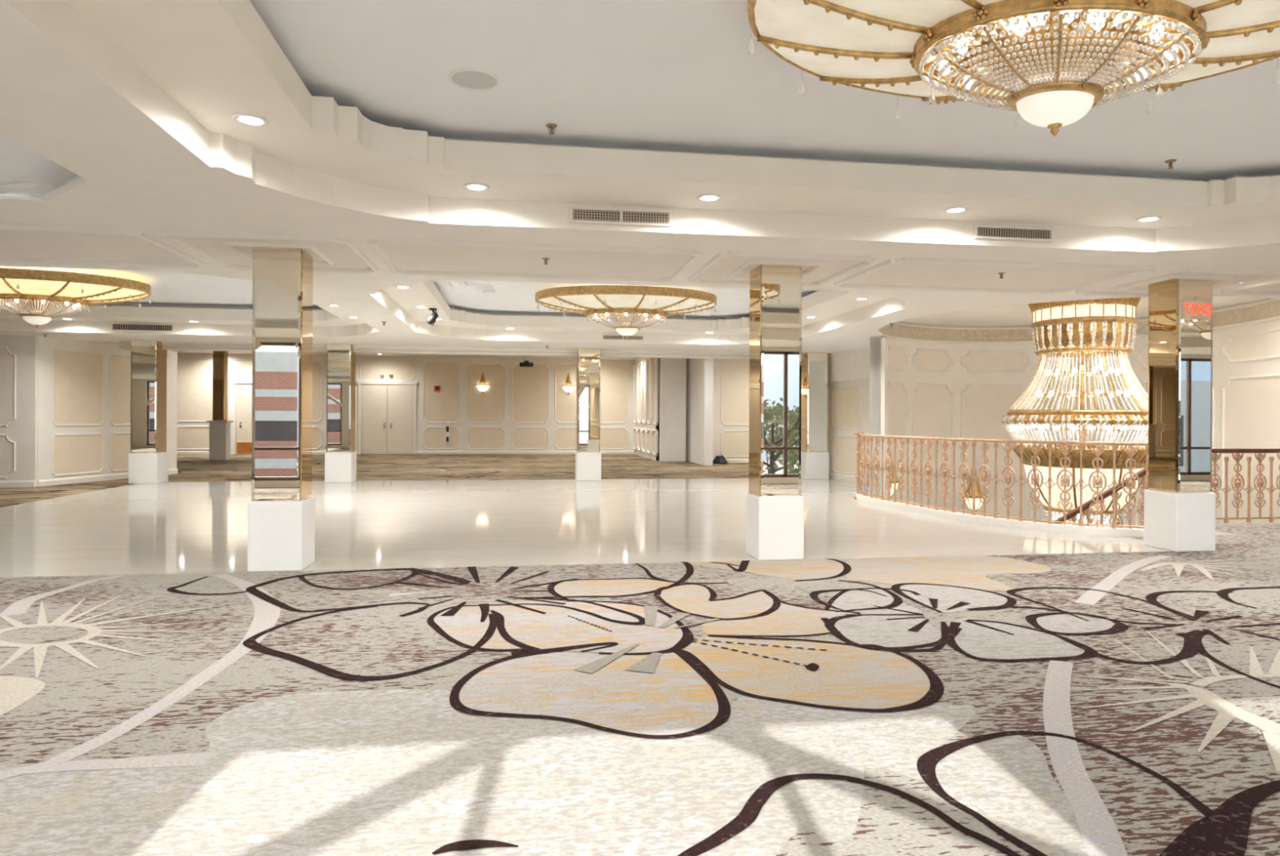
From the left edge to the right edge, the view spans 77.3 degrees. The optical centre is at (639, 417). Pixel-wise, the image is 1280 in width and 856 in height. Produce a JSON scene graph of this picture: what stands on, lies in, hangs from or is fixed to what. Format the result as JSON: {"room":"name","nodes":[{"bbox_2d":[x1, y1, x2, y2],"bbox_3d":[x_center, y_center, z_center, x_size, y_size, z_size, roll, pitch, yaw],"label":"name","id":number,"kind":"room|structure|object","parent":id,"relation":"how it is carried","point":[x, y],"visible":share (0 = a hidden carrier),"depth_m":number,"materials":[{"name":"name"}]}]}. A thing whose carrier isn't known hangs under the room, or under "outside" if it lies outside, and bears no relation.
{"room":"event hall","nodes":[
{"label":"event hall","id":0,"kind":"room"},
{"bbox_2d":[0,334,37,487],"bbox_3d":[-14.792,-0.134,14.526,7.050,2.820,0.230,0,0,-8],"label":"wall","id":1,"kind":"structure","parent":0,"point":[18,353],"depth_m":14.90,"materials":[{"name":"beige paint"}]},
{"bbox_2d":[0,132,88,201],"bbox_3d":[-6.262,-1.576,2.396,6.460,0.150,5.950,0,0,-9],"label":"ceiling","id":2,"kind":"structure","parent":0,"point":[25,174],"depth_m":5.35,"materials":[{"name":"white paint"}]},
{"bbox_2d":[81,340,119,345],"bbox_3d":[-14.555,-1.542,16.523,8.100,0.001,2.400,0,0,-9],"label":"ceiling","id":3,"kind":"structure","parent":0,"point":[96,341],"depth_m":16.10,"materials":[{"name":"white paint"}]},
{"bbox_2d":[36,335,177,486],"bbox_3d":[-11.081,-0.115,16.767,0.230,2.820,3.567,0,0,9],"label":"wall","id":4,"kind":"structure","parent":0,"point":[83,433],"depth_m":16.09,"materials":[{"name":"beige paint"}]},
{"bbox_2d":[108,340,171,356],"bbox_3d":[-14.716,-1.814,17.610,8.100,0.820,0.200,0,0,-9],"label":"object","id":5,"kind":"structure","parent":4,"relation":"attached to","point":[169,352],"depth_m":18.21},
{"bbox_2d":[0,266,378,337],"bbox_3d":[-8.315,-1.752,11.098,8.370,0.480,6.860,0,0,-9],"label":"ceiling","id":6,"kind":"structure","parent":0,"point":[221,305],"depth_m":13.88,"materials":[{"name":"white paint"}]},
{"bbox_2d":[0,267,151,328],"bbox_3d":[-8.348,-1.703,11.083,2.796,0.937,1.935,0,0,-4],"label":"chandelier","id":7,"kind":"object","parent":6,"relation":"hanging from","point":[37,296],"visible":1,"depth_m":10.75,"materials":[{"name":"gold metal"}]},
{"bbox_2d":[111,322,173,332],"bbox_3d":[-8.972,-1.625,14.432,1.044,0.144,0.020,0,0,-9],"label":"ceiling vent","id":8,"kind":"object","parent":6,"relation":"in","point":[114,326],"visible":1,"depth_m":14.43,"materials":[{"name":"grey metal"}]},
{"bbox_2d":[113,324,167,330],"bbox_3d":[-8.972,-1.625,14.432,0.968,0.100,0.008,0,0,-9],"label":"grille","id":9,"kind":"object","parent":8,"relation":"attached to","point":[116,326],"depth_m":14.43,"materials":[{"name":"grey metal"}]},
{"bbox_2d":[171,350,637,359],"bbox_3d":[-6.689,-2.183,22.758,25.500,0.001,12.400,0,0,-9],"label":"ceiling","id":10,"kind":"structure","parent":0,"point":[177,351],"depth_m":28.30,"materials":[{"name":"white paint"}]},
{"bbox_2d":[519,355,533,367],"bbox_3d":[-3.368,-1.837,23.729,0.400,0.660,0.385,0,0,-9],"label":"projector","id":11,"kind":"object","parent":10,"relation":"hanging from","point":[526,363],"visible":0.8,"depth_m":23.61,"materials":[{"name":"black plastic"}]},
{"bbox_2d":[177,352,634,454],"bbox_3d":[-10.236,-0.451,28.481,20.200,3.500,0.230,0,0,-9],"label":"wall","id":12,"kind":"structure","parent":0,"point":[520,404],"depth_m":29.02,"materials":[{"name":"beige paint"}]},
{"bbox_2d":[229,378,252,453],"bbox_3d":[-13.356,-0.027,27.860,1.790,2.620,0.133,0,0,-9],"label":"door","id":13,"kind":"structure","parent":12,"relation":"in","point":[241,401],"depth_m":27.80,"materials":[{"name":"white wood"}]},
{"bbox_2d":[356,380,417,453],"bbox_3d":[-9.009,-0.005,28.512,2.080,2.620,0.133,0,0,-9],"label":"door","id":14,"kind":"structure","parent":12,"relation":"in","point":[380,431],"depth_m":28.52,"materials":[{"name":"beige wood"}]},
{"bbox_2d":[434,385,439,391],"bbox_3d":[-7.298,-1.046,28.801,0.200,0.200,0.060,0,0,-9],"label":"fire alarm","id":15,"kind":"object","parent":12,"relation":"attached to","point":[437,388],"visible":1,"depth_m":28.77,"materials":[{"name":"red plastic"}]},
{"bbox_2d":[445,422,448,442],"bbox_3d":[-6.940,0.535,28.856,0.120,0.760,0.060,0,0,-9],"label":"wall control","id":16,"kind":"object","parent":12,"relation":"attached to","point":[446,423],"visible":1,"depth_m":28.83,"materials":[{"name":"white paint"}]},
{"bbox_2d":[475,372,490,393],"bbox_3d":[-5.694,-1.254,28.968,0.540,0.790,0.225,0,0,-9],"label":"wall sconce","id":17,"kind":"object","parent":12,"relation":"attached to","point":[482,387],"visible":1,"depth_m":28.95,"materials":[{"name":"white glass"}]},
{"bbox_2d":[561,373,575,394],"bbox_3d":[-2.618,-1.238,29.429,0.540,0.790,0.225,0,0,-9],"label":"wall sconce","id":18,"kind":"object","parent":12,"relation":"attached to","point":[568,388],"visible":1,"depth_m":29.42,"materials":[{"name":"white glass"}]},
{"bbox_2d":[0,477,1173,577],"bbox_3d":[-1.768,1.341,12.244,15.050,0.001,10.060,0,0,-9],"label":"floor","id":19,"kind":"structure","parent":0,"point":[166,526],"depth_m":9.61,"materials":[{"name":"tile"}]},
{"bbox_2d":[247,246,315,571],"bbox_3d":[-3.199,-0.076,7.170,0.450,2.820,0.450,0,0,-9],"label":"column","id":20,"kind":"structure","parent":19,"relation":"on","point":[281,510],"depth_m":6.97,"materials":[{"name":"gold metal"}]},
{"bbox_2d":[324,343,356,482],"bbox_3d":[-6.183,-0.091,16.546,0.520,2.820,0.520,0,0,-9],"label":"column","id":21,"kind":"structure","parent":19,"relation":"on","point":[340,455],"depth_m":16.31,"materials":[{"name":"gold metal"}]},
{"bbox_2d":[575,347,601,480],"bbox_3d":[-1.119,-0.066,17.305,0.520,2.820,0.520,0,0,-9],"label":"column","id":22,"kind":"structure","parent":19,"relation":"on","point":[588,454],"depth_m":17.07,"materials":[{"name":"gold metal"}]},
{"bbox_2d":[745,264,804,559],"bbox_3d":[1.321,-0.053,7.848,0.450,2.820,0.450,0,0,-9],"label":"column","id":23,"kind":"structure","parent":19,"relation":"on","point":[775,503],"depth_m":7.65,"materials":[{"name":"gold metal"}]},
{"bbox_2d":[800,351,828,479],"bbox_3d":[3.924,-0.040,18.062,0.520,2.820,0.520,0,0,-9],"label":"column","id":24,"kind":"structure","parent":19,"relation":"on","point":[814,411],"depth_m":17.83,"materials":[{"name":"gold metal"}]},
{"bbox_2d":[855,493,1143,537],"bbox_3d":[4.475,1.330,11.192,0.829,0.085,4.837,0,0,-27],"label":"railing base curb","id":25,"kind":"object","parent":19,"relation":"on","point":[1089,530],"depth_m":10.04,"materials":[{"name":"beige stone"}]},
{"bbox_2d":[853,431,1147,528],"bbox_3d":[4.498,0.810,11.237,0.829,1.125,4.898,0,0,-26],"label":"stair railing","id":26,"kind":"object","parent":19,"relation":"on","point":[862,462],"visible":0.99,"depth_m":10.39,"materials":[{"name":"gold metal"}]},
{"bbox_2d":[369,280,906,344],"bbox_3d":[-0.186,-1.711,12.317,6.910,0.480,6.860,0,0,-9],"label":"ceiling","id":27,"kind":"structure","parent":0,"point":[471,313],"depth_m":14.13,"materials":[{"name":"white paint"}]},
{"bbox_2d":[395,285,410,288],"bbox_3d":[-3.056,-1.680,10.319,0.188,0.010,0.188,0,0,-9],"label":"recessed light","id":28,"kind":"object","parent":27,"relation":"in","point":[397,286],"visible":1,"depth_m":10.30,"materials":[{"name":"white"}]},
{"bbox_2d":[415,306,427,308],"bbox_3d":[-3.328,-1.682,12.200,0.188,0.010,0.188,0,0,-9],"label":"recessed light","id":29,"kind":"object","parent":27,"relation":"in","point":[421,307],"visible":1,"depth_m":12.20,"materials":[{"name":"white"}]},
{"bbox_2d":[426,307,438,325],"bbox_3d":[-3.210,-1.549,12.370,0.187,0.273,0.138,0,0,-9],"label":"spotlight","id":30,"kind":"object","parent":27,"relation":"hanging from","point":[432,318],"visible":1,"depth_m":12.33,"materials":[{"name":"black metal"}]},
{"bbox_2d":[448,280,495,293],"bbox_3d":[-2.513,-1.932,11.903,0.729,0.058,0.958,0,0,-9],"label":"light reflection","id":31,"kind":"object","parent":27,"relation":"attached to","point":[478,286],"visible":0.98,"depth_m":11.78,"materials":[{"name":"white paint"}]},
{"bbox_2d":[602,333,644,340],"bbox_3d":[-0.329,-1.572,15.729,0.824,0.114,0.020,0,0,-9],"label":"ceiling vent","id":32,"kind":"object","parent":27,"relation":"in","point":[605,336],"visible":0.97,"depth_m":15.72,"materials":[{"name":"white metal"}]},
{"bbox_2d":[603,335,643,339],"bbox_3d":[-0.329,-1.572,15.728,0.780,0.070,0.010,0,0,-9],"label":"grille","id":33,"kind":"object","parent":32,"relation":"attached to","point":[605,337],"depth_m":15.72,"materials":[{"name":"white metal"}]},
{"bbox_2d":[535,284,716,338],"bbox_3d":[-0.199,-1.677,12.305,2.796,0.937,1.935,0,0,-4],"label":"chandelier","id":34,"kind":"object","parent":27,"relation":"hanging from","point":[625,308],"visible":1,"depth_m":11.77,"materials":[{"name":"gold metal"}]},
{"bbox_2d":[805,315,817,318],"bbox_3d":[2.817,-1.651,13.162,0.188,0.010,0.188,0,0,-9],"label":"recessed light","id":35,"kind":"object","parent":27,"relation":"in","point":[809,317],"visible":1,"depth_m":13.15,"materials":[{"name":"white"}]},
{"bbox_2d":[854,297,868,300],"bbox_3d":[3.090,-1.650,11.140,0.188,0.010,0.188,0,0,-9],"label":"recessed light","id":36,"kind":"object","parent":27,"relation":"in","point":[862,298],"visible":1,"depth_m":11.14,"materials":[{"name":"white"}]},
{"bbox_2d":[0,453,1279,855],"bbox_3d":[-2.121,1.336,14.092,32.000,0.007,30.900,0,0,-9],"label":"floor","id":37,"kind":"structure","parent":0,"point":[1117,703],"depth_m":3.77,"materials":[{"name":"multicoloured carpet"}]},
{"bbox_2d":[128,340,168,483],"bbox_3d":[-9.822,-0.109,16.000,0.520,2.820,0.520,0,0,-9],"label":"column","id":38,"kind":"structure","parent":37,"relation":"on","point":[148,458],"depth_m":15.77,"materials":[{"name":"gold metal"}]},
{"bbox_2d":[206,351,233,460],"bbox_3d":[-12.740,-0.464,24.278,0.600,3.500,0.520,0,0,-9],"label":"column","id":39,"kind":"structure","parent":37,"relation":"on","point":[220,428],"depth_m":24.12,"materials":[{"name":"brown mirror"}]},
{"bbox_2d":[712,455,728,463],"bbox_3d":[2.227,1.241,23.643,0.765,0.239,0.356,0,0,-9],"label":"heap","id":40,"kind":"object","parent":37,"relation":"on","point":[717,459],"visible":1,"depth_m":23.55,"materials":[{"name":"black plastic"}]},
{"bbox_2d":[1143,278,1215,551],"bbox_3d":[5.708,-0.032,8.465,0.450,2.820,0.450,0,0,-9],"label":"column","id":41,"kind":"structure","parent":37,"relation":"on","point":[1180,501],"depth_m":8.28,"materials":[{"name":"gold metal"}]},
{"bbox_2d":[0,0,1279,353],"bbox_3d":[-1.187,-1.476,7.961,32.000,0.001,18.500,0,0,-9],"label":"ceiling","id":42,"kind":"structure","parent":0,"point":[140,177],"depth_m":6.30,"materials":[{"name":"white paint"}]},
{"bbox_2d":[0,223,206,267],"bbox_3d":[-5.462,-1.477,6.865,2.780,0.040,1.520,0,0,-9],"label":"ceiling panel","id":43,"kind":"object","parent":42,"relation":"attached to","point":[19,243],"depth_m":7.02,"materials":[{"name":"white paint"}]},
{"bbox_2d":[160,230,378,273],"bbox_3d":[-3.227,-1.466,7.200,1.460,0.040,1.520,0,0,-9],"label":"ceiling panel","id":44,"kind":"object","parent":42,"relation":"attached to","point":[347,256],"depth_m":6.97,"materials":[{"name":"white paint"}]},
{"bbox_2d":[221,240,334,265],"bbox_3d":[-3.226,-1.469,7.195,0.740,0.035,0.810,0,0,-9],"label":"ceiling molding","id":45,"kind":"structure","parent":42,"relation":"attached to","point":[231,245],"depth_m":6.84,"materials":[{"name":"white paint"}]},
{"bbox_2d":[366,237,703,282],"bbox_3d":[-0.957,-1.455,7.540,2.870,0.040,1.520,0,0,-9],"label":"ceiling panel","id":46,"kind":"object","parent":42,"relation":"attached to","point":[401,255],"depth_m":7.48,"materials":[{"name":"white paint"}]},
{"bbox_2d":[542,257,550,264],"bbox_3d":[-0.871,-1.445,7.402,0.080,0.058,0.080,0,0,-9],"label":"sprinkler","id":47,"kind":"object","parent":42,"relation":"attached to","point":[544,258],"visible":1,"depth_m":7.39,"materials":[{"name":"gold metal"}]},
{"bbox_2d":[726,259,824,278],"bbox_3d":[1.313,-1.446,7.876,0.740,0.035,0.810,0,0,-9],"label":"ceiling molding","id":48,"kind":"structure","parent":42,"relation":"attached to","point":[815,265],"depth_m":7.52,"materials":[{"name":"white paint"}]},
{"bbox_2d":[687,250,875,286],"bbox_3d":[1.332,-1.443,7.884,1.480,0.040,1.520,0,0,-9],"label":"ceiling panel","id":49,"kind":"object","parent":42,"relation":"attached to","point":[715,271],"depth_m":7.69,"materials":[{"name":"white paint"}]},
{"bbox_2d":[834,257,1156,293],"bbox_3d":[3.558,-1.432,8.218,2.740,0.040,1.520,0,0,-9],"label":"ceiling panel","id":50,"kind":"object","parent":42,"relation":"attached to","point":[904,273],"depth_m":8.17,"materials":[{"name":"white paint"}]},
{"bbox_2d":[997,272,1005,278],"bbox_3d":[3.627,-1.423,8.026,0.080,0.058,0.080,0,0,-9],"label":"sprinkler","id":51,"kind":"object","parent":42,"relation":"attached to","point":[1000,273],"visible":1,"depth_m":8.02,"materials":[{"name":"gold metal"}]},
{"bbox_2d":[1115,275,1238,291],"bbox_3d":[5.704,-1.424,8.534,0.740,0.035,0.810,0,0,-9],"label":"ceiling molding","id":52,"kind":"structure","parent":42,"relation":"attached to","point":[1219,279],"depth_m":8.26,"materials":[{"name":"white paint"}]},
{"bbox_2d":[1075,267,1279,297],"bbox_3d":[5.733,-1.421,8.544,1.380,0.040,1.520,0,0,-9],"label":"ceiling panel","id":53,"kind":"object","parent":42,"relation":"attached to","point":[1252,277],"depth_m":8.25,"materials":[{"name":"white paint"}]},
{"bbox_2d":[1220,279,1279,295],"bbox_3d":[7.936,-1.410,8.692,2.740,0.040,1.160,0,0,-9],"label":"ceiling panel","id":54,"kind":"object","parent":42,"relation":"attached to","point":[1269,287],"depth_m":8.92,"materials":[{"name":"white paint"}]},
{"bbox_2d":[4,0,1279,252],"bbox_3d":[1.892,-1.701,3.619,8.480,0.480,5.960,0,0,-9],"label":"ceiling","id":55,"kind":"structure","parent":0,"point":[655,104],"depth_m":5.21,"materials":[{"name":"white paint"}]},
{"bbox_2d":[231,113,269,126],"bbox_3d":[-2.196,-1.676,4.513,0.188,0.010,0.188,0,0,-9],"label":"recessed light","id":56,"kind":"object","parent":55,"relation":"in","point":[247,119],"visible":1,"depth_m":4.50,"materials":[{"name":"white glass"}]},
{"bbox_2d":[448,67,500,90],"bbox_3d":[-0.956,-1.949,4.618,0.294,0.012,0.294,0,0,-9],"label":"ceiling speaker","id":57,"kind":"object","parent":55,"relation":"attached to","point":[468,78],"visible":1,"depth_m":4.60,"materials":[{"name":"white paint"}]},
{"bbox_2d":[452,71,496,88],"bbox_3d":[-0.956,-1.945,4.618,0.252,0.004,0.252,0,0,-9],"label":"grille","id":58,"kind":"object","parent":57,"relation":"attached to","point":[463,79],"depth_m":4.61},
{"bbox_2d":[463,182,489,191],"bbox_3d":[-1.186,-1.671,5.807,0.188,0.010,0.188,0,0,-9],"label":"recessed light","id":59,"kind":"object","parent":55,"relation":"in","point":[469,186],"visible":1,"depth_m":5.80,"materials":[{"name":"white glass"}]},
{"bbox_2d":[546,123,557,134],"bbox_3d":[-0.591,-1.924,5.350,0.080,0.058,0.080,0,0,-9],"label":"sprinkler","id":60,"kind":"object","parent":55,"relation":"attached to","point":[551,126],"visible":1,"depth_m":5.34,"materials":[{"name":"gold metal"}]},
{"bbox_2d":[569,205,671,226],"bbox_3d":[-0.147,-1.581,6.292,0.804,0.129,0.020,0,0,-9],"label":"ceiling vent","id":61,"kind":"object","parent":55,"relation":"in","point":[587,215],"visible":1,"depth_m":6.29,"materials":[{"name":"white metal"}]},
{"bbox_2d":[573,208,668,223],"bbox_3d":[-0.147,-1.581,6.291,0.760,0.085,0.010,0,0,-9],"label":"grille","id":62,"kind":"object","parent":61,"relation":"attached to","point":[580,215],"depth_m":6.29,"materials":[{"name":"white metal"}]},
{"bbox_2d":[697,194,721,201],"bbox_3d":[0.524,-1.662,6.064,0.188,0.010,0.188,0,0,-9],"label":"recessed light","id":63,"kind":"object","parent":55,"relation":"in","point":[704,197],"visible":1,"depth_m":6.06,"materials":[{"name":"white glass"}]},
{"bbox_2d":[942,206,968,213],"bbox_3d":[2.519,-1.652,6.383,0.188,0.010,0.188,0,0,-9],"label":"recessed light","id":64,"kind":"object","parent":55,"relation":"in","point":[954,210],"visible":1,"depth_m":6.38,"materials":[{"name":"white glass"}]},
{"bbox_2d":[747,0,1279,136],"bbox_3d":[1.866,-1.732,3.595,2.796,0.937,1.935,0,0,-4],"label":"chandelier","id":65,"kind":"object","parent":55,"relation":"hanging from","point":[877,46],"visible":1,"depth_m":3.46,"materials":[{"name":"beige glass"}]},
{"bbox_2d":[973,224,1053,241],"bbox_3d":[3.176,-1.564,6.790,0.724,0.119,0.020,0,0,-9],"label":"ceiling vent","id":66,"kind":"object","parent":55,"relation":"in","point":[980,231],"visible":1,"depth_m":6.79,"materials":[{"name":"white metal"}]},
{"bbox_2d":[977,226,1049,239],"bbox_3d":[3.176,-1.564,6.790,0.664,0.075,0.008,0,0,-9],"label":"grille","id":67,"kind":"object","parent":66,"relation":"attached to","point":[984,233],"depth_m":6.79,"materials":[{"name":"white metal"}]},
{"bbox_2d":[1135,215,1162,222],"bbox_3d":[4.220,-1.644,6.638,0.188,0.010,0.188,0,0,-9],"label":"recessed light","id":68,"kind":"object","parent":55,"relation":"in","point":[1153,218],"visible":1,"depth_m":6.63,"materials":[{"name":"white glass"}]},
{"bbox_2d":[1164,159,1177,168],"bbox_3d":[3.991,-1.901,6.017,0.080,0.058,0.080,0,0,-9],"label":"sprinkler","id":69,"kind":"object","parent":55,"relation":"attached to","point":[1170,162],"visible":1,"depth_m":6.01,"materials":[{"name":"gold metal"}]},
{"bbox_2d":[632,357,659,462],"bbox_3d":[0.249,-0.399,27.137,0.260,3.500,5.600,0,0,-9],"label":"wall","id":70,"kind":"structure","parent":0,"point":[646,370],"depth_m":26.66,"materials":[{"name":"beige paint"}]},
{"bbox_2d":[656,357,686,462],"bbox_3d":[0.960,-0.395,24.690,0.820,3.500,0.650,0,0,-9],"label":"wall pier","id":71,"kind":"object","parent":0,"point":[673,371],"visible":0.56,"depth_m":24.37,"materials":[{"name":"white paint"}]},
{"bbox_2d":[685,358,688,461],"bbox_3d":[1.571,-0.392,24.998,0.480,3.500,0.222,0,0,-9],"label":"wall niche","id":72,"kind":"object","parent":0,"point":[686,411],"visible":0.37,"depth_m":24.89,"materials":[{"name":"beige paint"}]},
{"bbox_2d":[687,358,713,466],"bbox_3d":[1.765,-0.391,23.572,0.240,3.500,2.300,0,0,-9],"label":"wall","id":73,"kind":"structure","parent":0,"point":[700,371],"depth_m":22.93,"materials":[{"name":"white paint"}]},
{"bbox_2d":[712,358,749,462],"bbox_3d":[3.851,-0.381,24.426,4.140,3.500,0.230,0,0,-9],"label":"wall","id":74,"kind":"structure","parent":0,"point":[731,404],"depth_m":24.17,"materials":[{"name":"beige paint"}]},
{"bbox_2d":[827,348,870,481],"bbox_3d":[4.668,-0.037,17.473,0.300,2.820,2.425,0,0,-23],"label":"wall","id":75,"kind":"structure","parent":0,"point":[848,371],"depth_m":17.57,"materials":[{"name":"beige paint"}]},
{"bbox_2d":[118,340,828,359],"bbox_3d":[-2.922,-1.755,17.180,15.100,0.820,0.350,0,0,-9],"label":"beam","id":76,"kind":"structure","parent":75,"relation":"attached to","point":[213,346],"depth_m":16.99,"materials":[{"name":"white paint"}]},
{"bbox_2d":[869,318,1279,528],"bbox_3d":[7.504,1.728,13.576,6.238,6.320,3.281,0,0,40],"label":"wall","id":77,"kind":"structure","parent":0,"point":[917,388],"depth_m":14.91,"materials":[{"name":"beige paint"}]},
{"bbox_2d":[886,453,898,497],"bbox_3d":[4.576,1.050,14.432,0.194,0.875,0.450,0,0,41],"label":"wall lantern","id":78,"kind":"object","parent":77,"relation":"attached to","point":[891,491],"visible":0.5,"depth_m":14.37,"materials":[{"name":"white glass"}]},
{"bbox_2d":[964,468,986,511],"bbox_3d":[6.478,1.420,15.419,0.450,0.875,0.194,0,0,-2],"label":"wall lantern","id":79,"kind":"object","parent":77,"relation":"attached to","point":[978,504],"visible":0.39,"depth_m":15.41,"materials":[{"name":"white glass"}]},
{"bbox_2d":[1051,448,1279,528],"bbox_3d":[6.628,1.539,10.379,4.431,2.267,0.067,0,0,-9],"label":"stair railing","id":80,"kind":"object","parent":77,"relation":"attached to","point":[1141,473],"visible":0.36,"depth_m":10.55,"materials":[{"name":"gold metal"}]},
{"bbox_2d":[1215,530,1231,534],"bbox_3d":[5.793,1.554,10.847,6.038,0.350,2.772,0,0,28],"label":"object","id":81,"kind":"structure","parent":77,"relation":"attached to","point":[1216,532],"depth_m":9.68,"materials":[{"name":"beige"}]},
{"bbox_2d":[875,295,1279,343],"bbox_3d":[6.578,-1.605,12.462,5.473,0.344,6.159,0,0,-9],"label":"ceiling","id":82,"kind":"structure","parent":0,"point":[1011,323],"depth_m":14.23,"materials":[{"name":"white paint"}]},
{"bbox_2d":[1000,297,1147,527],"bbox_3d":[6.705,0.072,12.129,2.257,3.748,2.256,0,0,-9],"label":"crystal chandelier","id":83,"kind":"object","parent":82,"relation":"hanging from","point":[1082,322],"visible":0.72,"depth_m":11.60,"materials":[{"name":"gold metal"}]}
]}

